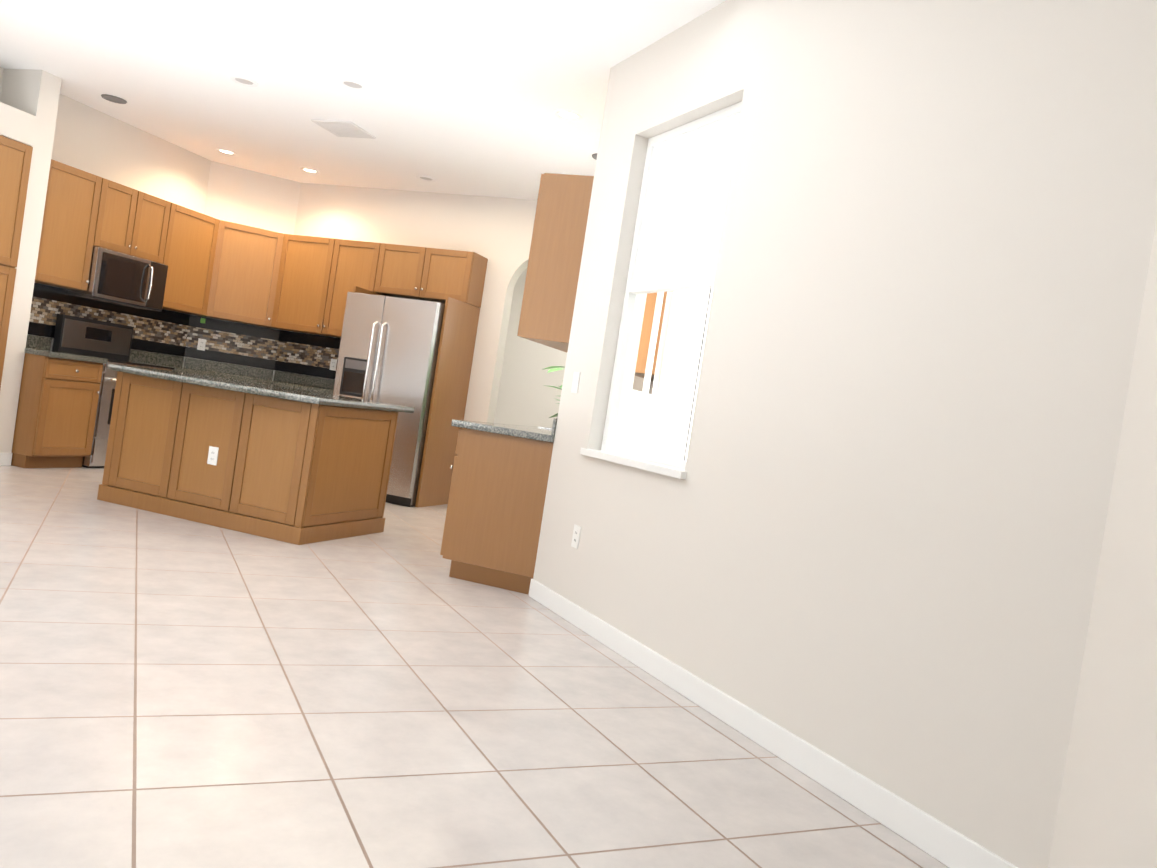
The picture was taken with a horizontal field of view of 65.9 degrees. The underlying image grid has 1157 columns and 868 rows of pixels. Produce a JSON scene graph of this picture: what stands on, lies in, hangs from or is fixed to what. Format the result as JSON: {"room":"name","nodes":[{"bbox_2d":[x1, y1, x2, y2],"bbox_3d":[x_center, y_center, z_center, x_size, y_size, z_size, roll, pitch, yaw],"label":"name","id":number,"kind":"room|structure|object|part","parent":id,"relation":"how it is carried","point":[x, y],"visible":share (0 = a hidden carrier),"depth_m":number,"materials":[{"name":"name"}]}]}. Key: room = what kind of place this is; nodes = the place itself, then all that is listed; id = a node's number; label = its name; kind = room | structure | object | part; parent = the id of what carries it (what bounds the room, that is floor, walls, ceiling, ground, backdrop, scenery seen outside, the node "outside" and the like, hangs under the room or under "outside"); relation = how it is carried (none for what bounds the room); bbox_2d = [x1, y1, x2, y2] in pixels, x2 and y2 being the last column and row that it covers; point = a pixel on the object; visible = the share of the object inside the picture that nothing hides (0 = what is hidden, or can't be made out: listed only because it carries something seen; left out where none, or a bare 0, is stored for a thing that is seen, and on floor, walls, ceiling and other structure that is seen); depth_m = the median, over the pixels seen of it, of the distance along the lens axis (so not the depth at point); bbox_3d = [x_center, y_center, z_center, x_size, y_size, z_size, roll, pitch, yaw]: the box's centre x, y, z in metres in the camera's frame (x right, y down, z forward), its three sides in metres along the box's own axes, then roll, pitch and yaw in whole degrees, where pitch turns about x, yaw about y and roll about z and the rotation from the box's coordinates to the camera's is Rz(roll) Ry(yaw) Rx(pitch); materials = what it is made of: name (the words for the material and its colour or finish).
{"room":"kitchen","nodes":[
{"label":"kitchen","id":0,"kind":"room"},
{"bbox_2d":[0,102,35,145],"bbox_3d":[-4.413,-2.309,6.297,0.390,0.225,0.950,9,2,18],"label":"wall","id":1,"kind":"structure","parent":0,"point":[16,124],"depth_m":6.55,"materials":[{"name":"white paint"}]},
{"bbox_2d":[0,69,61,452],"bbox_3d":[-4.393,-1.271,6.855,0.390,3.000,0.170,9,2,18],"label":"wall","id":2,"kind":"structure","parent":0,"point":[36,93],"depth_m":6.78,"materials":[{"name":"white paint"}]},
{"bbox_2d":[0,453,12,465],"bbox_3d":[-1.117,0.643,8.827,5.090,0.100,6.060,9,2,18],"label":"baseboard","id":3,"kind":"structure","parent":2,"relation":"attached to","point":[5,459],"depth_m":6.86,"materials":[{"name":"white"}]},
{"bbox_2d":[0,67,210,356],"bbox_3d":[-5.520,-1.374,4.254,0.120,3.000,10.200,9,2,18],"label":"wall","id":4,"kind":"structure","parent":0,"point":[88,139],"depth_m":7.97,"materials":[{"name":"white paint"}]},
{"bbox_2d":[35,159,110,290],"bbox_3d":[-4.233,-1.686,7.224,0.327,0.950,0.592,9,2,18],"label":"upper cabinet","id":5,"kind":"object","parent":4,"relation":"attached to","point":[75,210],"depth_m":7.18,"materials":[{"name":"brown wood"}]},
{"bbox_2d":[103,181,146,257],"bbox_3d":[-4.062,-1.863,7.651,0.327,0.570,0.442,9,2,18],"label":"upper cabinet","id":6,"kind":"object","parent":4,"relation":"attached to","point":[124,231],"depth_m":7.66,"materials":[{"name":"brown wood"}]},
{"bbox_2d":[58,246,167,311],"bbox_3d":[-4.025,-1.353,7.794,0.462,0.424,0.752,9,2,18],"label":"microwave","id":7,"kind":"object","parent":6,"relation":"attached to","point":[120,279],"visible":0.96,"depth_m":7.66,"materials":[{"name":"silver metal"}]},
{"bbox_2d":[139,194,166,262],"bbox_3d":[-3.962,-1.856,7.953,0.327,0.570,0.442,9,2,18],"label":"upper cabinet","id":8,"kind":"object","parent":4,"relation":"attached to","point":[153,213],"depth_m":7.95,"materials":[{"name":"brown wood"}]},
{"bbox_2d":[28,283,340,378],"bbox_3d":[-3.289,-0.864,7.992,1.868,0.426,2.680,9,2,18],"label":"backsplash","id":9,"kind":"structure","parent":4,"relation":"attached to","point":[164,331],"depth_m":9.02,"materials":[{"name":"tile"}]},
{"bbox_2d":[197,338,205,350],"bbox_3d":[-3.814,-0.905,9.026,0.072,0.116,0.007,8,2,-27],"label":"outlet","id":10,"kind":"object","parent":9,"relation":"attached to","point":[201,344],"visible":1,"depth_m":9.02,"materials":[{"name":"white plastic"}]},
{"bbox_2d":[329,359,336,370],"bbox_3d":[-2.510,-0.710,9.131,0.072,0.116,0.007,9,2,18],"label":"outlet","id":11,"kind":"object","parent":9,"relation":"attached to","point":[333,363],"visible":1,"depth_m":9.13,"materials":[{"name":"white plastic"}]},
{"bbox_2d":[159,201,218,316],"bbox_3d":[-3.805,-1.653,8.456,0.366,0.950,0.745,9,2,18],"label":"upper cabinet","id":12,"kind":"object","parent":4,"relation":"attached to","point":[187,245],"depth_m":8.40,"materials":[{"name":"brown wood"}]},
{"bbox_2d":[182,161,300,379],"bbox_3d":[-3.537,-1.202,9.212,0.877,3.000,0.120,8,2,-27],"label":"wall","id":13,"kind":"structure","parent":0,"point":[238,195],"depth_m":9.12,"materials":[{"name":"white paint"}]},
{"bbox_2d":[196,220,294,331],"bbox_3d":[-3.387,-1.604,9.022,0.810,0.950,0.815,9,2,18],"label":"upper cabinet","id":14,"kind":"object","parent":13,"relation":"attached to","point":[231,271],"depth_m":8.86,"materials":[{"name":"brown wood"}]},
{"bbox_2d":[0,0,725,199],"bbox_3d":[-1.207,-2.263,5.271,8.800,0.001,15.000,9,2,18],"label":"ceiling","id":15,"kind":"structure","parent":0,"point":[465,97],"depth_m":5.88,"materials":[{"name":"white paint"}]},
{"bbox_2d":[101,94,126,103],"bbox_3d":[-3.733,-2.691,7.171,0.190,0.010,0.190,9,2,18],"label":"recessed light","id":16,"kind":"object","parent":15,"relation":"in","point":[112,98],"visible":1,"depth_m":7.17,"materials":[{"name":"grey"}]},
{"bbox_2d":[216,148,236,154],"bbox_3d":[-3.322,-2.661,8.415,0.190,0.010,0.190,9,2,18],"label":"recessed light","id":17,"kind":"object","parent":15,"relation":"in","point":[225,151],"visible":0.98,"depth_m":8.40,"materials":[{"name":"white"}]},
{"bbox_2d":[230,75,258,86],"bbox_3d":[-2.325,-2.452,6.204,0.190,0.010,0.190,9,2,18],"label":"recessed light","id":18,"kind":"object","parent":15,"relation":"in","point":[244,81],"visible":0.98,"depth_m":6.20,"materials":[{"name":"white"}]},
{"bbox_2d":[300,167,319,173],"bbox_3d":[-2.612,-2.560,8.672,0.190,0.010,0.190,9,2,18],"label":"recessed light","id":19,"kind":"object","parent":15,"relation":"in","point":[309,170],"visible":0.98,"depth_m":8.66,"materials":[{"name":"white"}]},
{"bbox_2d":[311,119,375,138],"bbox_3d":[-1.845,-2.400,7.024,0.360,0.012,0.360,9,2,18],"label":"ceiling vent","id":20,"kind":"object","parent":15,"relation":"in","point":[344,129],"visible":0.98,"depth_m":7.00,"materials":[{"name":"white metal"}]},
{"bbox_2d":[338,79,366,90],"bbox_3d":[-1.500,-2.320,5.928,0.190,0.010,0.190,9,2,18],"label":"recessed light","id":21,"kind":"object","parent":15,"relation":"in","point":[351,84],"visible":0.98,"depth_m":5.92,"materials":[{"name":"white"}]},
{"bbox_2d":[416,175,435,181],"bbox_3d":[-1.412,-2.367,8.271,0.190,0.010,0.190,9,2,18],"label":"recessed light","id":22,"kind":"object","parent":15,"relation":"in","point":[426,178],"visible":0.96,"depth_m":8.26,"materials":[{"name":"white"}]},
{"bbox_2d":[0,465,948,867],"bbox_3d":[-1.657,0.702,5.348,8.800,0.001,15.000,9,2,18],"label":"floor","id":23,"kind":"structure","parent":0,"point":[178,693],"depth_m":2.84,"materials":[{"name":"tile"}]},
{"bbox_2d":[0,135,32,387],"bbox_3d":[-4.589,-0.995,6.323,0.436,2.423,0.946,9,2,18],"label":"pantry cabinet","id":24,"kind":"object","parent":23,"relation":"on","point":[15,160],"visible":1,"depth_m":6.62,"materials":[{"name":"brown wood"}]},
{"bbox_2d":[11,335,107,467],"bbox_3d":[-4.311,-0.265,7.173,0.643,1.020,0.543,9,2,18],"label":"base cabinet","id":25,"kind":"object","parent":23,"relation":"on","point":[59,393],"visible":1,"depth_m":7.00,"materials":[{"name":"brown wood"}]},
{"bbox_2d":[52,314,174,467],"bbox_3d":[-4.062,-0.349,7.782,0.646,1.230,0.756,9,2,18],"label":"range","id":26,"kind":"object","parent":23,"relation":"on","point":[111,342],"visible":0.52,"depth_m":7.59,"materials":[{"name":"silver metal"}]},
{"bbox_2d":[129,349,334,393],"bbox_3d":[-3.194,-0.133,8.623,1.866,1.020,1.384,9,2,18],"label":"countertop","id":27,"kind":"structure","parent":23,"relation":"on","point":[261,375],"depth_m":8.99,"materials":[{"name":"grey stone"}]},
{"bbox_2d":[97,371,404,544],"bbox_3d":[-2.262,0.142,6.234,1.624,0.880,1.020,9,2,18],"label":"kitchen island","id":28,"kind":"object","parent":23,"relation":"on","point":[297,466],"depth_m":5.79,"materials":[{"name":"brown wood"}]},
{"bbox_2d":[207,446,218,465],"bbox_3d":[-2.355,0.140,5.745,0.072,0.116,0.007,9,2,18],"label":"outlet","id":29,"kind":"object","parent":28,"relation":"attached to","point":[212,456],"visible":1,"depth_m":5.74,"materials":[{"name":"white plastic"}]},
{"bbox_2d":[108,363,414,412],"bbox_3d":[-2.196,-0.279,6.230,1.670,0.112,1.270,9,2,18],"label":"island countertop","id":30,"kind":"structure","parent":28,"relation":"on","point":[294,395],"depth_m":5.77,"materials":[{"name":"grey stone"}]},
{"bbox_2d":[333,286,479,506],"bbox_3d":[-1.697,-0.353,8.401,0.994,1.916,0.874,9,2,18],"label":"fridge","id":31,"kind":"object","parent":23,"relation":"on","point":[388,350],"depth_m":8.05,"materials":[{"name":"silver metal"}]},
{"bbox_3d":[-1.666,-0.351,8.494,0.994,1.916,0.678,9,2,18],"label":"fridge panel","id":32,"kind":"part","parent":31,"relation":"part of","materials":[{"name":"brown wood"}]},
{"bbox_2d":[440,426,553,594],"bbox_3d":[-0.390,0.446,5.457,0.608,0.880,0.610,9,2,18],"label":"base cabinet","id":33,"kind":"object","parent":23,"relation":"on","point":[496,503],"depth_m":5.16,"materials":[{"name":"brown wood"}]},
{"bbox_2d":[452,419,554,441],"bbox_3d":[0.050,0.017,6.621,0.643,0.040,3.138,9,2,18],"label":"countertop","id":34,"kind":"structure","parent":33,"relation":"on","point":[538,434],"depth_m":5.17,"materials":[{"name":"grey stone"}]},
{"bbox_2d":[542,366,563,417],"bbox_3d":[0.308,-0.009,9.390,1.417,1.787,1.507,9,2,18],"label":"plant","id":35,"kind":"object","parent":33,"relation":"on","point":[556,368],"depth_m":9.16,"materials":[{"name":"green plant"}]},
{"bbox_2d":[273,183,711,460],"bbox_3d":[-1.079,-0.817,8.750,4.590,3.000,0.150,9,2,18],"label":"wall","id":36,"kind":"structure","parent":0,"point":[496,232],"depth_m":8.71,"materials":[{"name":"white paint"}]},
{"bbox_2d":[275,234,338,336],"bbox_3d":[-2.702,-1.501,9.029,0.716,0.950,0.368,9,2,18],"label":"upper cabinet","id":37,"kind":"object","parent":36,"relation":"attached to","point":[307,277],"depth_m":8.89,"materials":[{"name":"brown wood"}]},
{"bbox_2d":[327,239,386,337],"bbox_3d":[-2.206,-1.421,8.883,0.578,0.950,0.328,9,2,18],"label":"upper cabinet","id":38,"kind":"object","parent":36,"relation":"attached to","point":[358,263],"depth_m":8.74,"materials":[{"name":"brown wood"}]},
{"bbox_2d":[375,243,442,303],"bbox_3d":[-1.636,-1.568,8.698,0.562,0.480,0.328,9,2,18],"label":"upper cabinet","id":39,"kind":"object","parent":36,"relation":"attached to","point":[402,273],"depth_m":8.55,"materials":[{"name":"brown wood"}]},
{"bbox_2d":[427,248,487,307],"bbox_3d":[-1.226,-1.502,8.561,0.562,0.480,0.328,9,2,18],"label":"upper cabinet","id":40,"kind":"object","parent":36,"relation":"attached to","point":[456,274],"depth_m":8.40,"materials":[{"name":"brown wood"}]},
{"bbox_2d":[493,290,513,422],"bbox_3d":[-1.565,-0.939,10.599,0.120,3.000,3.050,9,2,18],"label":"wall","id":41,"kind":"structure","parent":0,"point":[503,357],"depth_m":12.01,"materials":[{"name":"white paint"}]},
{"bbox_2d":[494,268,566,427],"bbox_3d":[0.723,-0.615,11.504,3.940,3.000,0.120,9,2,18],"label":"wall","id":42,"kind":"structure","parent":0,"point":[526,397],"depth_m":11.92,"materials":[{"name":"white paint"}]},
{"bbox_2d":[552,418,556,433],"bbox_3d":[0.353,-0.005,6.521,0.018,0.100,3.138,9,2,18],"label":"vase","id":43,"kind":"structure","parent":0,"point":[555,419],"depth_m":5.03,"materials":[{"name":"white ceramic"}]},
{"bbox_2d":[613,287,710,460],"bbox_3d":[0.524,-0.516,6.563,0.120,3.000,3.280,9,2,18],"label":"wall","id":44,"kind":"structure","parent":0,"point":[650,426],"depth_m":6.99,"materials":[{"name":"white paint"}]},
{"bbox_2d":[635,292,666,380],"bbox_3d":[0.689,-0.947,7.566,0.328,0.950,0.988,9,2,18],"label":"upper cabinet","id":45,"kind":"object","parent":44,"relation":"attached to","point":[649,310],"depth_m":7.09,"materials":[{"name":"brown wood"}]},
{"bbox_2d":[632,290,679,401],"bbox_3d":[0.527,-0.762,6.483,0.099,1.008,1.018,9,2,18],"label":"window","id":46,"kind":"structure","parent":44,"relation":"in","point":[651,350],"depth_m":6.49,"materials":[{"name":"white"}]},
{"bbox_2d":[533,0,1156,867],"bbox_3d":[0.720,-0.410,3.627,0.140,3.000,3.200,8,2,-27],"label":"wall","id":47,"kind":"structure","parent":0,"point":[865,538],"depth_m":2.84,"materials":[{"name":"white paint"}]},
{"bbox_2d":[517,173,593,352],"bbox_3d":[0.015,-0.997,5.531,0.328,0.950,0.940,9,2,18],"label":"upper cabinet","id":48,"kind":"object","parent":47,"relation":"attached to","point":[555,257],"depth_m":5.09,"materials":[{"name":"brown wood"}]},
{"bbox_2d":[571,372,579,392],"bbox_3d":[-0.017,-0.281,4.878,0.008,0.116,0.072,8,2,-27],"label":"light switch","id":49,"kind":"object","parent":47,"relation":"attached to","point":[575,382],"visible":1,"depth_m":4.87,"materials":[{"name":"white plastic"}]},
{"bbox_2d":[571,524,580,548],"bbox_3d":[-0.013,0.535,4.649,0.007,0.116,0.072,8,2,-27],"label":"outlet","id":50,"kind":"object","parent":47,"relation":"attached to","point":[576,536],"visible":1,"depth_m":4.64,"materials":[{"name":"white plastic"}]},
{"bbox_2d":[580,101,741,478],"bbox_3d":[0.415,-0.674,4.251,0.155,1.681,0.970,8,2,-27],"label":"angled window","id":51,"kind":"structure","parent":47,"relation":"in","point":[682,205],"depth_m":4.32,"materials":[{"name":"white"}]},
{"bbox_2d":[528,579,1017,867],"bbox_3d":[0.434,1.014,3.630,0.015,0.100,3.200,8,2,-27],"label":"baseboard","id":52,"kind":"structure","parent":47,"relation":"attached to","point":[943,843],"depth_m":3.00,"materials":[{"name":"white wood"}]},
{"bbox_2d":[1048,220,1156,867],"bbox_3d":[0.601,-0.325,-0.323,0.120,3.000,5.407,9,2,18],"label":"wall","id":53,"kind":"structure","parent":0,"point":[1106,817],"depth_m":1.93,"materials":[{"name":"white paint"}]},
{"label":"outside","id":54,"kind":"structure","parent":0,"visible":0},
{"bbox_2d":[685,287,712,460],"bbox_3d":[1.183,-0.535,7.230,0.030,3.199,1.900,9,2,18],"label":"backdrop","id":55,"kind":"structure","parent":54,"point":[698,373],"depth_m":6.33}
]}

